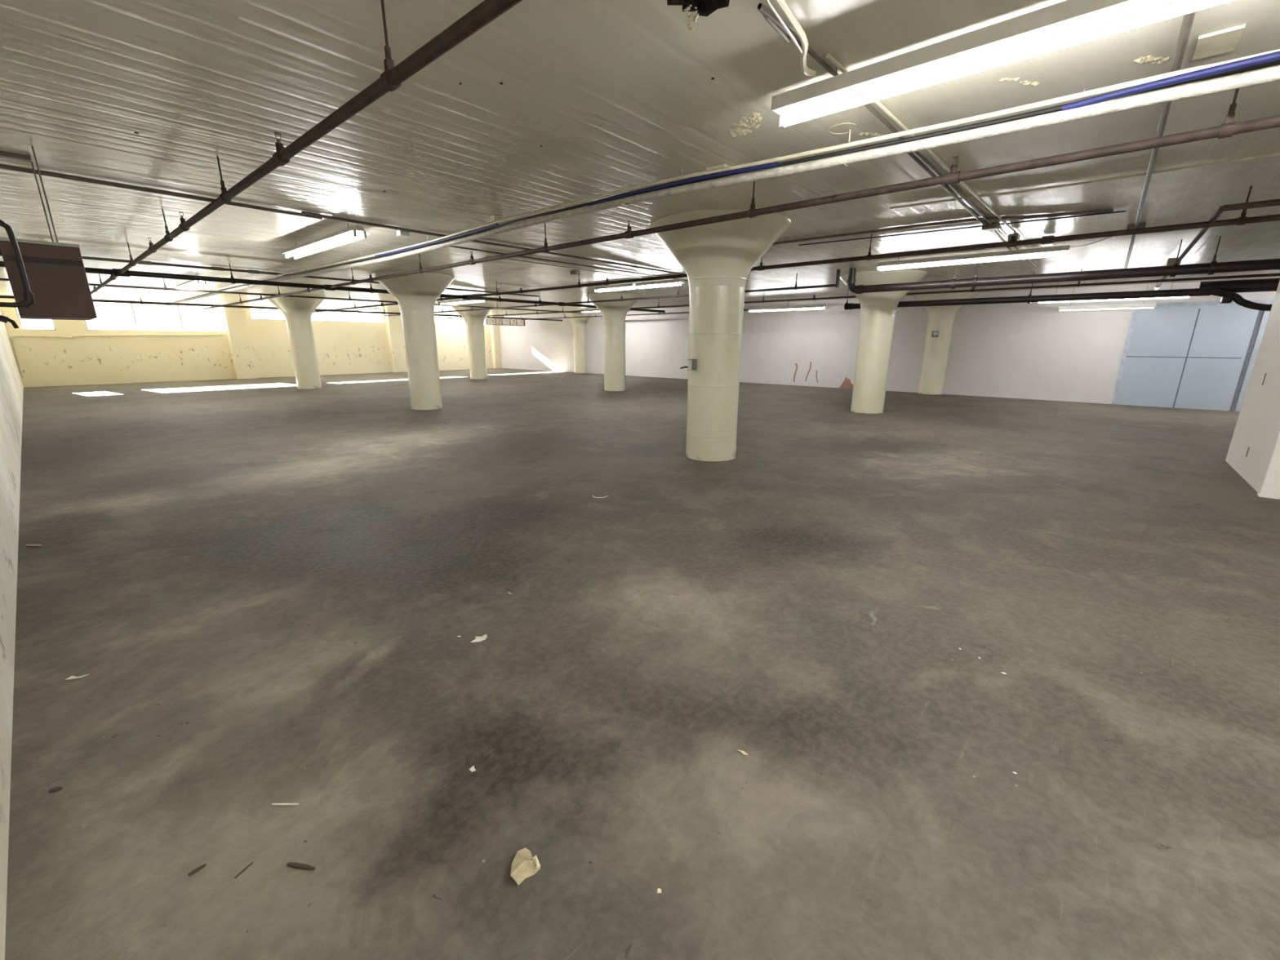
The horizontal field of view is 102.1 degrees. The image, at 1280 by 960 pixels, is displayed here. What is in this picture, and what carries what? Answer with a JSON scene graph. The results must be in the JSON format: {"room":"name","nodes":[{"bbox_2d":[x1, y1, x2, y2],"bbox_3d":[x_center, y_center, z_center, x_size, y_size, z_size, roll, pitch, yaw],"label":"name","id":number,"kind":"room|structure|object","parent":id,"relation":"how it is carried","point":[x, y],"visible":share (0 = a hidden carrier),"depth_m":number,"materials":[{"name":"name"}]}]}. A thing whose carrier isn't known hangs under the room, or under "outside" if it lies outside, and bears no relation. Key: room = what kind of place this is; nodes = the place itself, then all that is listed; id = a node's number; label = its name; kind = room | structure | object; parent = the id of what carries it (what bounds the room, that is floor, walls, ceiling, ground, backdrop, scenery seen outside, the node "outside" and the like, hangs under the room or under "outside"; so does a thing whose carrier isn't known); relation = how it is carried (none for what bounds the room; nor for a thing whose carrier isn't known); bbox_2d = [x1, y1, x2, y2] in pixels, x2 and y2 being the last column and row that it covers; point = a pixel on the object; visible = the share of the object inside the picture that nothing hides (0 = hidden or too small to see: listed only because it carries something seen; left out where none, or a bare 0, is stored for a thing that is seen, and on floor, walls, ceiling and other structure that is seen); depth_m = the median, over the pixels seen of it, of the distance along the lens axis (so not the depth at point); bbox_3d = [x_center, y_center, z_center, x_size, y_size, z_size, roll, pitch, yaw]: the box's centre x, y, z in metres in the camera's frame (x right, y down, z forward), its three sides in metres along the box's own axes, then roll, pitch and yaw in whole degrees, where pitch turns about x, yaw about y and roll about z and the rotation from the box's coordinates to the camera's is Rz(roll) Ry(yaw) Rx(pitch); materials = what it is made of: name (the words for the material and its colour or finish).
{"room":"empty warehouse","nodes":[
{"label":"empty warehouse","id":0,"kind":"room"},
{"bbox_2d":[0,311,23,959],"bbox_3d":[-7.987,-1.597,6.134,31.600,2.780,0.300,13,19,39],"label":"wall","id":1,"kind":"structure","parent":0,"point":[11,388],"depth_m":3.10,"materials":[{"name":"paint"}]},
{"bbox_2d":[0,315,18,328],"bbox_3d":[-4.348,-1.052,3.417,0.063,0.095,0.311,13,19,39],"label":"gas valve","id":2,"kind":"object","parent":1,"relation":"attached to","point":[2,318],"visible":1,"depth_m":3.49,"materials":[{"name":"black metal"}]},
{"bbox_2d":[0,219,35,308],"bbox_3d":[-4.206,-1.383,3.276,0.052,0.554,0.421,13,19,39],"label":"gas pipe","id":3,"kind":"object","parent":1,"relation":"attached to","point":[28,300],"visible":1,"depth_m":3.41,"materials":[{"name":"black metal"}]},
{"bbox_2d":[0,294,502,387],"bbox_3d":[-13.720,-5.972,22.477,0.440,2.780,17.670,13,19,39],"label":"wall","id":4,"kind":"structure","parent":0,"point":[248,348],"depth_m":19.84,"materials":[{"name":"paint"}]},
{"bbox_2d":[13,302,56,330],"bbox_3d":[-19.198,-5.193,16.432,0.040,0.840,0.740,13,19,39],"label":"window","id":5,"kind":"structure","parent":4,"relation":"in","point":[13,302],"depth_m":16.27,"materials":[{"name":"metal"}]},
{"bbox_2d":[10,334,223,377],"bbox_3d":[-17.775,-4.409,18.129,0.036,1.378,5.340,13,19,39],"label":"conduit","id":6,"kind":"object","parent":4,"relation":"attached to","point":[73,336],"visible":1,"depth_m":17.03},
{"bbox_2d":[84,303,225,331],"bbox_3d":[-17.272,-5.829,18.548,0.040,0.970,3.720,13,19,39],"label":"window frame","id":7,"kind":"structure","parent":4,"relation":"in","point":[131,304],"depth_m":18.87,"materials":[{"name":"metal"}]},
{"bbox_2d":[21,320,450,332],"bbox_3d":[-13.843,-6.601,22.326,0.070,0.554,16.910,13,19,39],"label":"trim","id":8,"kind":"structure","parent":4,"relation":"attached to","point":[317,321],"depth_m":18.84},
{"bbox_2d":[249,311,382,323],"bbox_3d":[-13.762,-7.098,22.375,0.040,0.470,5.160,13,19,39],"label":"window","id":9,"kind":"structure","parent":4,"relation":"in","point":[250,311],"depth_m":22.51,"materials":[{"name":"metal"}]},
{"bbox_2d":[0,0,1279,316],"bbox_3d":[-2.078,-4.857,12.274,31.600,0.411,18.270,13,19,39],"label":"ceiling","id":10,"kind":"structure","parent":0,"point":[549,103],"depth_m":3.46,"materials":[{"name":"metal"}]},
{"bbox_2d":[0,151,31,162],"bbox_3d":[-4.727,-2.373,3.744,0.070,0.030,0.420,13,19,39],"label":"ceiling plate","id":11,"kind":"object","parent":10,"relation":"attached to","point":[2,154],"visible":1,"depth_m":3.83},
{"bbox_2d":[0,146,97,319],"bbox_3d":[-4.668,-1.798,3.789,0.710,1.165,0.722,13,19,39],"label":"heater","id":12,"kind":"object","parent":10,"relation":"hanging from","point":[55,272],"visible":0.98,"depth_m":3.78,"materials":[{"name":"brown metal"}]},
{"bbox_2d":[0,164,322,219],"bbox_3d":[-4.372,-2.614,4.692,0.034,0.034,2.700,13,19,39],"label":"conduit","id":13,"kind":"object","parent":10,"relation":"attached to","point":[2,166],"visible":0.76,"depth_m":4.60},
{"bbox_2d":[173,275,207,288],"bbox_3d":[-9.960,-4.356,11.438,2.450,0.192,0.220,13,19,39],"label":"fluorescent light","id":14,"kind":"object","parent":10,"relation":"hanging from","point":[192,283],"visible":0.67,"depth_m":11.28,"materials":[{"name":"white plastic"}]},
{"bbox_2d":[0,288,562,320],"bbox_3d":[-9.348,-6.077,18.281,0.077,0.388,17.200,13,19,39],"label":"pipe","id":15,"kind":"object","parent":10,"relation":"hanging from","point":[140,302],"visible":0.69,"depth_m":15.45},
{"bbox_2d":[0,278,582,313],"bbox_3d":[-7.164,-5.250,14.952,0.056,0.260,14.900,13,19,39],"label":"pipe","id":16,"kind":"object","parent":10,"relation":"hanging from","point":[165,287],"visible":0.7,"depth_m":12.69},
{"bbox_2d":[90,0,522,294],"bbox_3d":[-6.201,-2.957,6.470,28.400,0.315,0.070,13,19,39],"label":"pipe","id":17,"kind":"object","parent":10,"relation":"hanging from","point":[487,11],"visible":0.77,"depth_m":2.29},
{"bbox_2d":[81,256,539,297],"bbox_3d":[-6.308,-4.368,11.326,0.117,0.044,10.402,13,19,39],"label":"conduit","id":18,"kind":"object","parent":10,"relation":"attached to","point":[82,257],"visible":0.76,"depth_m":9.81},
{"bbox_2d":[137,260,151,265],"bbox_3d":[-8.469,-3.715,8.850,0.060,0.060,0.180,13,19,39],"label":"coupling","id":19,"kind":"object","parent":18,"relation":"attached to","point":[142,262],"visible":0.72,"depth_m":8.84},
{"bbox_2d":[211,266,224,271],"bbox_3d":[-7.812,-3.907,9.579,0.060,0.060,0.180,13,19,39],"label":"coupling","id":20,"kind":"object","parent":18,"relation":"attached to","point":[218,268],"visible":1,"depth_m":9.56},
{"bbox_2d":[248,269,259,274],"bbox_3d":[-7.451,-4.013,9.980,0.060,0.060,0.180,13,19,39],"label":"coupling","id":21,"kind":"object","parent":18,"relation":"attached to","point":[257,272],"visible":1,"depth_m":9.96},
{"bbox_2d":[281,223,369,258],"bbox_3d":[-4.114,-3.073,6.671,2.450,0.182,0.220,13,19,39],"label":"fluorescent light","id":22,"kind":"object","parent":10,"relation":"hanging from","point":[355,233],"visible":1,"depth_m":6.46,"materials":[{"name":"white plastic"}]},
{"bbox_2d":[0,261,665,312],"bbox_3d":[-4.168,-4.596,12.698,0.200,0.345,15.300,13,19,39],"label":"pipe","id":23,"kind":"object","parent":10,"relation":"hanging from","point":[115,272],"visible":0.73,"depth_m":9.79,"materials":[{"name":"black metal"}]},
{"bbox_2d":[352,306,380,311],"bbox_3d":[-10.932,-6.801,20.616,2.400,0.202,0.220,13,19,39],"label":"fluorescent light","id":24,"kind":"object","parent":10,"relation":"hanging from","point":[375,308],"visible":0.61,"depth_m":20.30,"materials":[{"name":"white plastic"}]},
{"bbox_2d":[396,230,409,237],"bbox_3d":[-2.947,-3.067,6.443,0.100,0.060,0.120,13,19,39],"label":"junction box","id":25,"kind":"object","parent":10,"relation":"attached to","point":[399,233],"visible":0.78,"depth_m":6.41,"materials":[{"name":"metal"}]},
{"bbox_2d":[436,299,485,304],"bbox_3d":[-5.582,-5.564,16.036,2.600,0.202,0.220,13,19,39],"label":"fluorescent light","id":26,"kind":"object","parent":10,"relation":"hanging from","point":[456,301],"visible":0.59,"depth_m":15.98,"materials":[{"name":"white plastic"}]},
{"bbox_2d":[301,211,684,274],"bbox_3d":[-0.799,-3.618,8.494,0.063,0.032,8.374,13,20,40],"label":"conduit","id":27,"kind":"object","parent":10,"relation":"attached to","point":[317,215],"visible":0.8,"depth_m":6.59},
{"bbox_2d":[488,214,502,222],"bbox_3d":[-1.582,-2.859,5.679,0.100,0.060,0.100,13,19,39],"label":"junction box","id":28,"kind":"object","parent":10,"relation":"attached to","point":[492,218],"visible":0.81,"depth_m":5.64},
{"bbox_2d":[485,315,524,325],"bbox_3d":[-6.532,-7.837,25.252,0.076,0.565,2.240,13,19,39],"label":"sign","id":29,"kind":"structure","parent":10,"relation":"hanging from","point":[488,321],"depth_m":25.23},
{"bbox_2d":[449,245,688,280],"bbox_3d":[-0.883,-3.843,9.317,0.024,0.024,6.201,13,20,40],"label":"conduit","id":30,"kind":"object","parent":10,"relation":"attached to","point":[455,246],"visible":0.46,"depth_m":8.77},
{"bbox_2d":[485,254,664,280],"bbox_3d":[-0.922,-3.988,9.862,0.024,0.024,4.600,13,19,39],"label":"conduit","id":31,"kind":"object","parent":10,"relation":"attached to","point":[486,255],"visible":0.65,"depth_m":9.41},
{"bbox_2d":[570,270,580,275],"bbox_3d":[-1.251,-4.010,10.016,0.140,0.070,0.140,13,19,39],"label":"junction box","id":32,"kind":"object","parent":10,"relation":"attached to","point":[572,272],"visible":1,"depth_m":9.97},
{"bbox_2d":[581,308,599,312],"bbox_3d":[-1.473,-6.807,20.661,2.400,0.162,0.220,13,19,39],"label":"fluorescent light","id":33,"kind":"object","parent":10,"relation":"hanging from","point":[593,308],"visible":0.23,"depth_m":21.08,"materials":[{"name":"white plastic"}]},
{"bbox_2d":[384,272,835,316],"bbox_3d":[-3.584,-5.481,15.958,19.440,0.312,0.065,13,19,39],"label":"pipe","id":34,"kind":"object","parent":10,"relation":"hanging from","point":[795,287],"visible":0.64,"depth_m":13.07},
{"bbox_2d":[592,282,635,292],"bbox_3d":[-0.577,-4.413,11.772,1.190,0.202,0.220,13,19,39],"label":"fluorescent light","id":35,"kind":"object","parent":10,"relation":"hanging from","point":[629,286],"visible":0.84,"depth_m":11.73,"materials":[{"name":"white plastic"}]},
{"bbox_2d":[521,303,788,319],"bbox_3d":[-0.086,-6.710,20.602,15.200,0.310,0.059,13,19,39],"label":"pipe","id":36,"kind":"object","parent":10,"relation":"hanging from","point":[595,316],"visible":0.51,"depth_m":20.82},
{"bbox_2d":[635,279,684,288],"bbox_3d":[0.389,-4.200,10.984,1.180,0.202,0.220,13,19,39],"label":"fluorescent light","id":37,"kind":"object","parent":10,"relation":"hanging from","point":[674,282],"visible":0.88,"depth_m":10.93,"materials":[{"name":"white plastic"}]},
{"bbox_2d":[706,163,732,179],"bbox_3d":[0.630,-2.420,4.075,0.170,0.070,0.140,13,19,39],"label":"junction box","id":38,"kind":"object","parent":10,"relation":"attached to","point":[724,165],"visible":0.23,"depth_m":4.01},
{"bbox_2d":[164,48,1279,302],"bbox_3d":[-5.056,-3.535,8.460,29.405,0.029,0.248,12,19,38],"label":"conduit","id":39,"kind":"object","parent":10,"relation":"attached to","point":[1138,82],"visible":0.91,"depth_m":3.24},
{"bbox_2d":[203,72,1279,309],"bbox_3d":[-4.216,-3.538,8.671,28.400,0.315,0.070,13,19,39],"label":"pipe","id":40,"kind":"object","parent":10,"relation":"hanging from","point":[1229,128],"visible":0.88,"depth_m":3.49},
{"bbox_2d":[748,297,826,311],"bbox_3d":[4.395,-5.325,15.637,2.430,0.402,0.220,13,19,39],"label":"fluorescent light","id":41,"kind":"object","parent":10,"relation":"hanging from","point":[823,306],"visible":0.98,"depth_m":15.58,"materials":[{"name":"white plastic"}]},
{"bbox_2d":[774,0,816,77],"bbox_3d":[0.434,-1.806,1.867,0.069,0.076,1.503,9,17,30],"label":"conduit","id":42,"kind":"object","parent":10,"relation":"attached to","point":[783,5],"visible":0.98,"depth_m":2.22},
{"bbox_2d":[766,0,802,53],"bbox_3d":[0.384,-1.736,1.741,0.049,0.028,1.247,8,17,28],"label":"wire","id":43,"kind":"object","parent":42,"relation":"hanging from","point":[775,13],"visible":1,"depth_m":2.09,"materials":[{"name":"white plastic"}]},
{"bbox_2d":[313,186,1279,312],"bbox_3d":[-2.205,-4.127,10.901,28.400,0.315,0.070,13,19,39],"label":"pipe","id":44,"kind":"object","parent":10,"relation":"hanging from","point":[1242,220],"visible":0.8,"depth_m":5.86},
{"bbox_2d":[835,269,840,287],"bbox_3d":[3.742,-3.811,9.792,0.068,0.320,0.066,13,19,39],"label":"riser pipe","id":45,"kind":"object","parent":10,"relation":"attached to","point":[837,275],"visible":1,"depth_m":9.77,"materials":[{"name":"black metal"}]},
{"bbox_2d":[841,128,851,166],"bbox_3d":[1.332,-2.153,3.342,0.008,0.214,0.085,13,19,39],"label":"strap hanger","id":46,"kind":"object","parent":10,"relation":"hanging from","point":[844,164],"visible":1,"depth_m":3.35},
{"bbox_2d":[445,268,1279,318],"bbox_3d":[1.633,-5.253,15.156,28.400,0.310,0.059,13,19,39],"label":"pipe","id":47,"kind":"object","parent":10,"relation":"hanging from","point":[1078,284],"visible":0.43,"depth_m":10.30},
{"bbox_2d":[757,3,1035,266],"bbox_3d":[3.725,-2.835,5.600,0.055,0.025,9.750,13,20,40],"label":"conduit","id":48,"kind":"object","parent":10,"relation":"attached to","point":[769,16],"visible":0.84,"depth_m":2.54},
{"bbox_2d":[826,53,1033,248],"bbox_3d":[3.227,-2.646,4.897,0.025,0.029,6.903,14,20,41],"label":"conduit","id":49,"kind":"object","parent":10,"relation":"attached to","point":[828,56],"visible":0.67,"depth_m":3.36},
{"bbox_2d":[772,208,1113,244],"bbox_3d":[3.023,-3.019,6.270,4.141,0.032,0.308,10,18,32],"label":"conduit","id":50,"kind":"object","parent":10,"relation":"attached to","point":[1104,211],"visible":0.88,"depth_m":5.80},
{"bbox_2d":[798,210,1125,245],"bbox_3d":[3.610,-3.027,6.286,3.416,0.016,0.020,11,18,34],"label":"wire","id":51,"kind":"object","parent":10,"relation":"attached to","point":[1118,211],"visible":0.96,"depth_m":6.13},
{"bbox_2d":[907,152,1022,261],"bbox_3d":[4.058,-2.959,6.055,0.024,0.024,6.800,13,19,39],"label":"conduit","id":52,"kind":"object","parent":10,"relation":"attached to","point":[912,155],"visible":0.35,"depth_m":4.68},
{"bbox_2d":[875,244,1070,271],"bbox_3d":[4.768,-3.287,7.606,2.420,0.202,0.220,13,19,39],"label":"fluorescent light","id":53,"kind":"object","parent":10,"relation":"hanging from","point":[1060,251],"visible":0.92,"depth_m":7.47,"materials":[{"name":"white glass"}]},
{"bbox_2d":[981,222,999,231],"bbox_3d":[4.059,-2.927,5.994,0.150,0.060,0.150,13,19,39],"label":"junction box","id":54,"kind":"object","parent":10,"relation":"attached to","point":[995,226],"visible":0.86,"depth_m":5.95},
{"bbox_2d":[770,0,1234,128],"bbox_3d":[1.671,-1.794,1.974,2.490,0.202,0.128,13,19,39],"label":"fluorescent light","id":55,"kind":"object","parent":10,"relation":"hanging from","point":[1068,15],"visible":0.91,"depth_m":2.17,"materials":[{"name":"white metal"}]},
{"bbox_2d":[1007,232,1020,240],"bbox_3d":[4.607,-2.981,6.378,0.100,0.080,0.180,13,19,39],"label":"junction box","id":56,"kind":"object","parent":10,"relation":"attached to","point":[1017,235],"visible":0.67,"depth_m":6.32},
{"bbox_2d":[844,271,1212,310],"bbox_3d":[7.182,-3.834,10.417,6.015,0.579,0.159,13,19,39],"label":"drain pipe","id":57,"kind":"object","parent":10,"relation":"hanging from","point":[1028,299],"visible":0.97,"depth_m":9.80,"materials":[{"name":"black metal"}]},
{"bbox_2d":[1198,277,1279,293],"bbox_3d":[10.718,-2.972,7.730,3.300,0.197,0.200,13,19,39],"label":"stub","id":58,"kind":"object","parent":57,"relation":"attached to","point":[1262,284],"visible":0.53,"depth_m":8.39,"materials":[{"name":"black metal"}]},
{"bbox_2d":[1210,288,1272,311],"bbox_3d":[10.110,-2.828,8.042,1.765,0.378,0.160,13,19,39],"label":"drain bend","id":59,"kind":"object","parent":57,"relation":"attached to","point":[1227,297],"visible":0.96,"depth_m":8.37,"materials":[{"name":"black metal"}]},
{"bbox_2d":[1040,235,1054,246],"bbox_3d":[5.161,-3.026,6.552,0.120,0.100,0.160,13,19,39],"label":"junction box","id":60,"kind":"object","parent":10,"relation":"attached to","point":[1046,243],"visible":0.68,"depth_m":6.51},
{"bbox_2d":[846,235,1279,293],"bbox_3d":[7.188,-2.959,6.910,8.777,0.463,0.166,13,19,39],"label":"drain pipe","id":61,"kind":"object","parent":10,"relation":"hanging from","point":[1214,267],"visible":0.98,"depth_m":7.53,"materials":[{"name":"black metal"}]},
{"bbox_2d":[889,152,1279,208],"bbox_3d":[4.194,-2.414,3.995,4.203,0.020,0.127,12,19,38],"label":"conduit","id":62,"kind":"object","parent":10,"relation":"attached to","point":[1276,153],"visible":1,"depth_m":4.32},
{"bbox_2d":[1057,283,1156,311],"bbox_3d":[11.106,-4.335,12.307,1.750,0.562,0.113,13,19,39],"label":"fluorescent light","id":63,"kind":"object","parent":10,"relation":"hanging from","point":[1140,305],"visible":0.91,"depth_m":12.30,"materials":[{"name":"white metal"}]},
{"bbox_2d":[1037,281,1190,303],"bbox_3d":[10.025,-4.052,11.020,2.450,0.452,0.220,13,19,39],"label":"fluorescent light","id":64,"kind":"object","parent":10,"relation":"hanging from","point":[1058,282],"visible":0.36,"depth_m":10.94,"materials":[{"name":"white plastic"}]},
{"bbox_2d":[1126,222,1146,229],"bbox_3d":[5.739,-2.921,5.990,0.160,0.060,0.160,13,19,39],"label":"junction box","id":65,"kind":"object","parent":10,"relation":"attached to","point":[1141,224],"visible":0.47,"depth_m":5.93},
{"bbox_2d":[1071,236,1111,247],"bbox_3d":[5.673,-2.996,6.456,0.032,0.092,0.766,-1,15,-4],"label":"wire","id":66,"kind":"object","parent":65,"relation":"hanging from","point":[1109,237],"visible":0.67,"depth_m":6.49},
{"bbox_2d":[1124,11,1195,268],"bbox_3d":[5.844,-2.961,6.104,0.034,0.034,11.380,13,19,39],"label":"conduit","id":67,"kind":"object","parent":10,"relation":"attached to","point":[1188,20],"visible":0.59,"depth_m":3.01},
{"bbox_2d":[1156,205,1223,286],"bbox_3d":[7.478,-3.028,7.207,0.044,0.084,8.200,13,20,40],"label":"conduit","id":68,"kind":"object","parent":10,"relation":"attached to","point":[1219,211],"visible":0.81,"depth_m":5.30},
{"bbox_2d":[1153,283,1160,290],"bbox_3d":[10.292,-3.840,10.300,0.090,0.115,0.289,13,19,39],"label":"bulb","id":69,"kind":"object","parent":68,"relation":"attached to","point":[1156,287],"visible":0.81,"depth_m":10.22,"materials":[{"name":"white glass"}]},
{"bbox_2d":[1165,257,1181,266],"bbox_3d":[7.799,-3.184,7.562,0.140,0.100,0.140,13,19,39],"label":"junction box","id":70,"kind":"object","parent":68,"relation":"attached to","point":[1171,261],"visible":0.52,"depth_m":7.53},
{"bbox_2d":[1222,199,1279,211],"bbox_3d":[5.066,-2.156,3.986,0.790,0.048,0.048,13,19,39],"label":"conduit","id":71,"kind":"object","parent":68,"relation":"attached to","point":[1274,202],"visible":1,"depth_m":4.13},
{"bbox_2d":[1191,23,1245,60],"bbox_3d":[2.629,-1.989,2.358,0.140,0.014,0.240,13,19,39],"label":"sheet","id":72,"kind":"object","parent":10,"relation":"attached to","point":[1226,40],"visible":1,"depth_m":2.34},
{"bbox_2d":[4,368,1279,959],"bbox_3d":[-2.086,-1.886,13.066,31.600,0.200,18.270,13,19,39],"label":"floor","id":73,"kind":"structure","parent":0,"point":[264,590],"depth_m":2.34,"materials":[{"name":"concrete"}]},
{"bbox_2d":[48,786,62,792],"bbox_3d":[-1.947,1.032,1.725,0.030,0.018,0.018,-6,16,-22],"label":"crumb","id":74,"kind":"object","parent":73,"relation":"on","point":[55,788],"visible":1,"depth_m":1.72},
{"bbox_2d":[65,674,88,679],"bbox_3d":[-2.495,0.874,2.300,0.080,0.007,0.021,-5,16,-18],"label":"paper scrap","id":75,"kind":"object","parent":73,"relation":"on","point":[82,676],"visible":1,"depth_m":2.29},
{"bbox_2d":[187,863,206,876],"bbox_3d":[-1.253,1.103,1.465,0.011,0.011,0.040,13,19,39],"label":"crumb","id":76,"kind":"object","parent":73,"relation":"on","point":[201,867],"visible":1,"depth_m":1.46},
{"bbox_2d":[234,862,253,878],"bbox_3d":[-1.121,1.104,1.465,0.005,0.005,0.050,6,16,20],"label":"crumb","id":77,"kind":"object","parent":73,"relation":"on","point":[247,866],"visible":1,"depth_m":1.46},
{"bbox_2d":[271,803,298,805],"bbox_3d":[-1.146,1.047,1.672,0.084,0.006,0.006,0,15,0],"label":"stick","id":78,"kind":"object","parent":73,"relation":"on","point":[293,804],"visible":1,"depth_m":1.67,"materials":[{"name":"wood"}]},
{"bbox_2d":[262,293,325,389],"bbox_3d":[-10.492,-4.258,16.088,1.636,2.780,1.636,13,19,39],"label":"column","id":79,"kind":"structure","parent":73,"relation":"on","point":[297,312],"depth_m":15.83,"materials":[{"name":"beige paint"}]},
{"bbox_2d":[286,862,315,870],"bbox_3d":[-0.965,1.101,1.476,0.085,0.014,0.014,2,15,8],"label":"crumb","id":80,"kind":"object","parent":73,"relation":"on","point":[293,864],"visible":1,"depth_m":1.47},
{"bbox_2d":[370,271,454,409],"bbox_3d":[-4.779,-2.959,11.279,1.636,2.780,1.636,13,19,39],"label":"column","id":81,"kind":"structure","parent":73,"relation":"on","point":[416,295],"depth_m":10.96,"materials":[{"name":"beige paint"}]},
{"bbox_2d":[451,304,494,379],"bbox_3d":[-6.490,-5.430,20.526,1.636,2.780,1.636,13,19,39],"label":"column","id":82,"kind":"structure","parent":73,"relation":"on","point":[474,320],"depth_m":20.24,"materials":[{"name":"beige paint"}]},
{"bbox_2d":[470,634,487,642],"bbox_3d":[-0.810,0.798,2.604,0.088,0.010,0.054,-8,17,-28],"label":"paper scrap","id":83,"kind":"object","parent":73,"relation":"on","point":[484,637],"visible":1,"depth_m":2.60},
{"bbox_2d":[510,847,540,884],"bbox_3d":[-0.339,1.090,1.472,0.083,0.030,0.089,-11,19,-37],"label":"scrap","id":84,"kind":"object","parent":73,"relation":"on","point":[523,866],"visible":1,"depth_m":1.46,"materials":[{"name":"paper"}]},
{"bbox_2d":[562,311,592,373],"bbox_3d":[-2.830,-6.502,24.586,1.636,2.780,1.636,13,19,39],"label":"column","id":85,"kind":"structure","parent":73,"relation":"on","point":[579,324],"depth_m":24.28,"materials":[{"name":"beige paint"}]},
{"bbox_2d":[586,293,641,391],"bbox_3d":[-0.777,-4.131,15.717,1.636,2.780,1.636,13,19,39],"label":"column","id":86,"kind":"structure","parent":73,"relation":"on","point":[614,313],"depth_m":15.40,"materials":[{"name":"beige paint"}]},
{"bbox_2d":[650,208,791,461],"bbox_3d":[0.934,-1.661,6.470,1.636,2.780,1.636,13,19,39],"label":"column","id":87,"kind":"structure","parent":73,"relation":"on","point":[717,259],"depth_m":6.10,"materials":[{"name":"beige paint"}]},
{"bbox_2d":[680,359,697,369],"bbox_3d":[0.594,-1.407,6.311,0.193,0.130,0.104,-6,16,-20],"label":"switch box","id":88,"kind":"object","parent":87,"relation":"attached to","point":[691,364],"visible":1,"depth_m":6.29,"materials":[{"name":"metal"}]},
{"bbox_2d":[840,269,928,413],"bbox_3d":[4.937,-2.833,10.908,1.636,2.780,1.636,13,19,39],"label":"column","id":89,"kind":"structure","parent":73,"relation":"on","point":[878,309],"depth_m":10.63,"materials":[{"name":"beige paint"}]},
{"bbox_2d":[912,291,978,394],"bbox_3d":[8.597,-3.904,14.968,1.636,2.780,1.636,13,19,39],"label":"column","id":90,"kind":"structure","parent":73,"relation":"on","point":[940,318],"depth_m":14.72,"materials":[{"name":"beige paint"}]},
{"bbox_2d":[931,330,938,337],"bbox_3d":[8.350,-4.129,14.645,0.170,0.170,0.105,13,19,39],"label":"outlet box","id":91,"kind":"object","parent":90,"relation":"attached to","point":[935,333],"visible":1,"depth_m":14.61,"materials":[{"name":"metal"}]},
{"bbox_2d":[499,277,1276,411],"bbox_3d":[3.821,-5.054,19.228,31.600,2.780,0.305,13,19,39],"label":"wall","id":92,"kind":"structure","parent":0,"point":[1033,350],"depth_m":15.45,"materials":[{"name":"paint"}]},
{"bbox_2d":[625,316,688,320],"bbox_3d":[0.853,-6.626,21.267,5.800,0.090,0.030,13,19,39],"label":"trim","id":93,"kind":"structure","parent":92,"relation":"attached to","point":[672,317],"depth_m":21.35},
{"bbox_2d":[1111,305,1262,411],"bbox_3d":[12.415,-2.837,11.839,2.030,2.350,0.033,13,19,39],"label":"door","id":94,"kind":"structure","parent":92,"relation":"in","point":[1195,357],"depth_m":11.79,"materials":[{"name":"blue paint"}]},
{"bbox_2d":[1133,299,1273,307],"bbox_3d":[12.719,-3.853,11.288,2.900,0.100,0.045,13,19,39],"label":"trim","id":95,"kind":"structure","parent":92,"relation":"attached to","point":[1260,301],"depth_m":11.49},
{"bbox_2d":[1234,311,1270,411],"bbox_3d":[13.505,-2.589,10.924,0.820,2.350,0.030,13,19,39],"label":"trim","id":96,"kind":"structure","parent":92,"relation":"attached to","point":[1266,313],"depth_m":11.17,"materials":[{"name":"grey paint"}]},
{"bbox_2d":[1225,280,1279,499],"bbox_3d":[8.266,-1.050,4.261,3.935,2.780,2.180,13,19,39],"label":"wall","id":97,"kind":"structure","parent":0,"point":[1254,450],"depth_m":5.69,"materials":[{"name":"white paint"}]},
{"bbox_3d":[-4.312,-3.402,7.963,0.008,0.214,0.085,13,19,39],"label":"strap hanger","id":98,"kind":"object","parent":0,"visible":0},
{"bbox_2d":[163,65,1279,306],"bbox_3d":[-5.037,-3.472,8.500,29.405,0.061,0.275,12,19,38],"label":"pipe","id":99,"kind":"object","parent":98,"relation":"hanging from","point":[1270,74],"visible":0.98,"depth_m":3.14,"materials":[{"name":"metal"}]},
{"bbox_2d":[374,222,498,257],"bbox_3d":[-2.680,-2.994,6.544,3.202,0.034,0.057,13,20,41],"label":"cable","id":100,"kind":"object","parent":99,"relation":"on","point":[495,224],"visible":1,"depth_m":6.33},
{"bbox_2d":[173,82,1188,302],"bbox_3d":[-5.020,-3.525,8.505,29.405,0.030,0.253,12,19,38],"label":"cable","id":101,"kind":"object","parent":99,"relation":"on","point":[1188,82],"visible":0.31,"depth_m":3.35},
{"bbox_2d":[588,161,777,205],"bbox_3d":[0.237,-2.318,4.081,1.758,0.038,0.086,11,18,35],"label":"cable","id":102,"kind":"object","parent":99,"relation":"on","point":[773,164],"visible":1,"depth_m":3.94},
{"bbox_2d":[169,59,1279,302],"bbox_3d":[-5.040,-3.512,8.485,29.405,0.028,0.250,12,19,38],"label":"cable","id":103,"kind":"object","parent":99,"relation":"on","point":[1057,108],"visible":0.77,"depth_m":3.18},
{"bbox_2d":[1062,51,1279,111],"bbox_3d":[2.919,-1.784,2.097,1.902,0.042,0.063,13,19,39],"label":"cable","id":104,"kind":"object","parent":99,"relation":"on","point":[1273,56],"visible":1,"depth_m":2.41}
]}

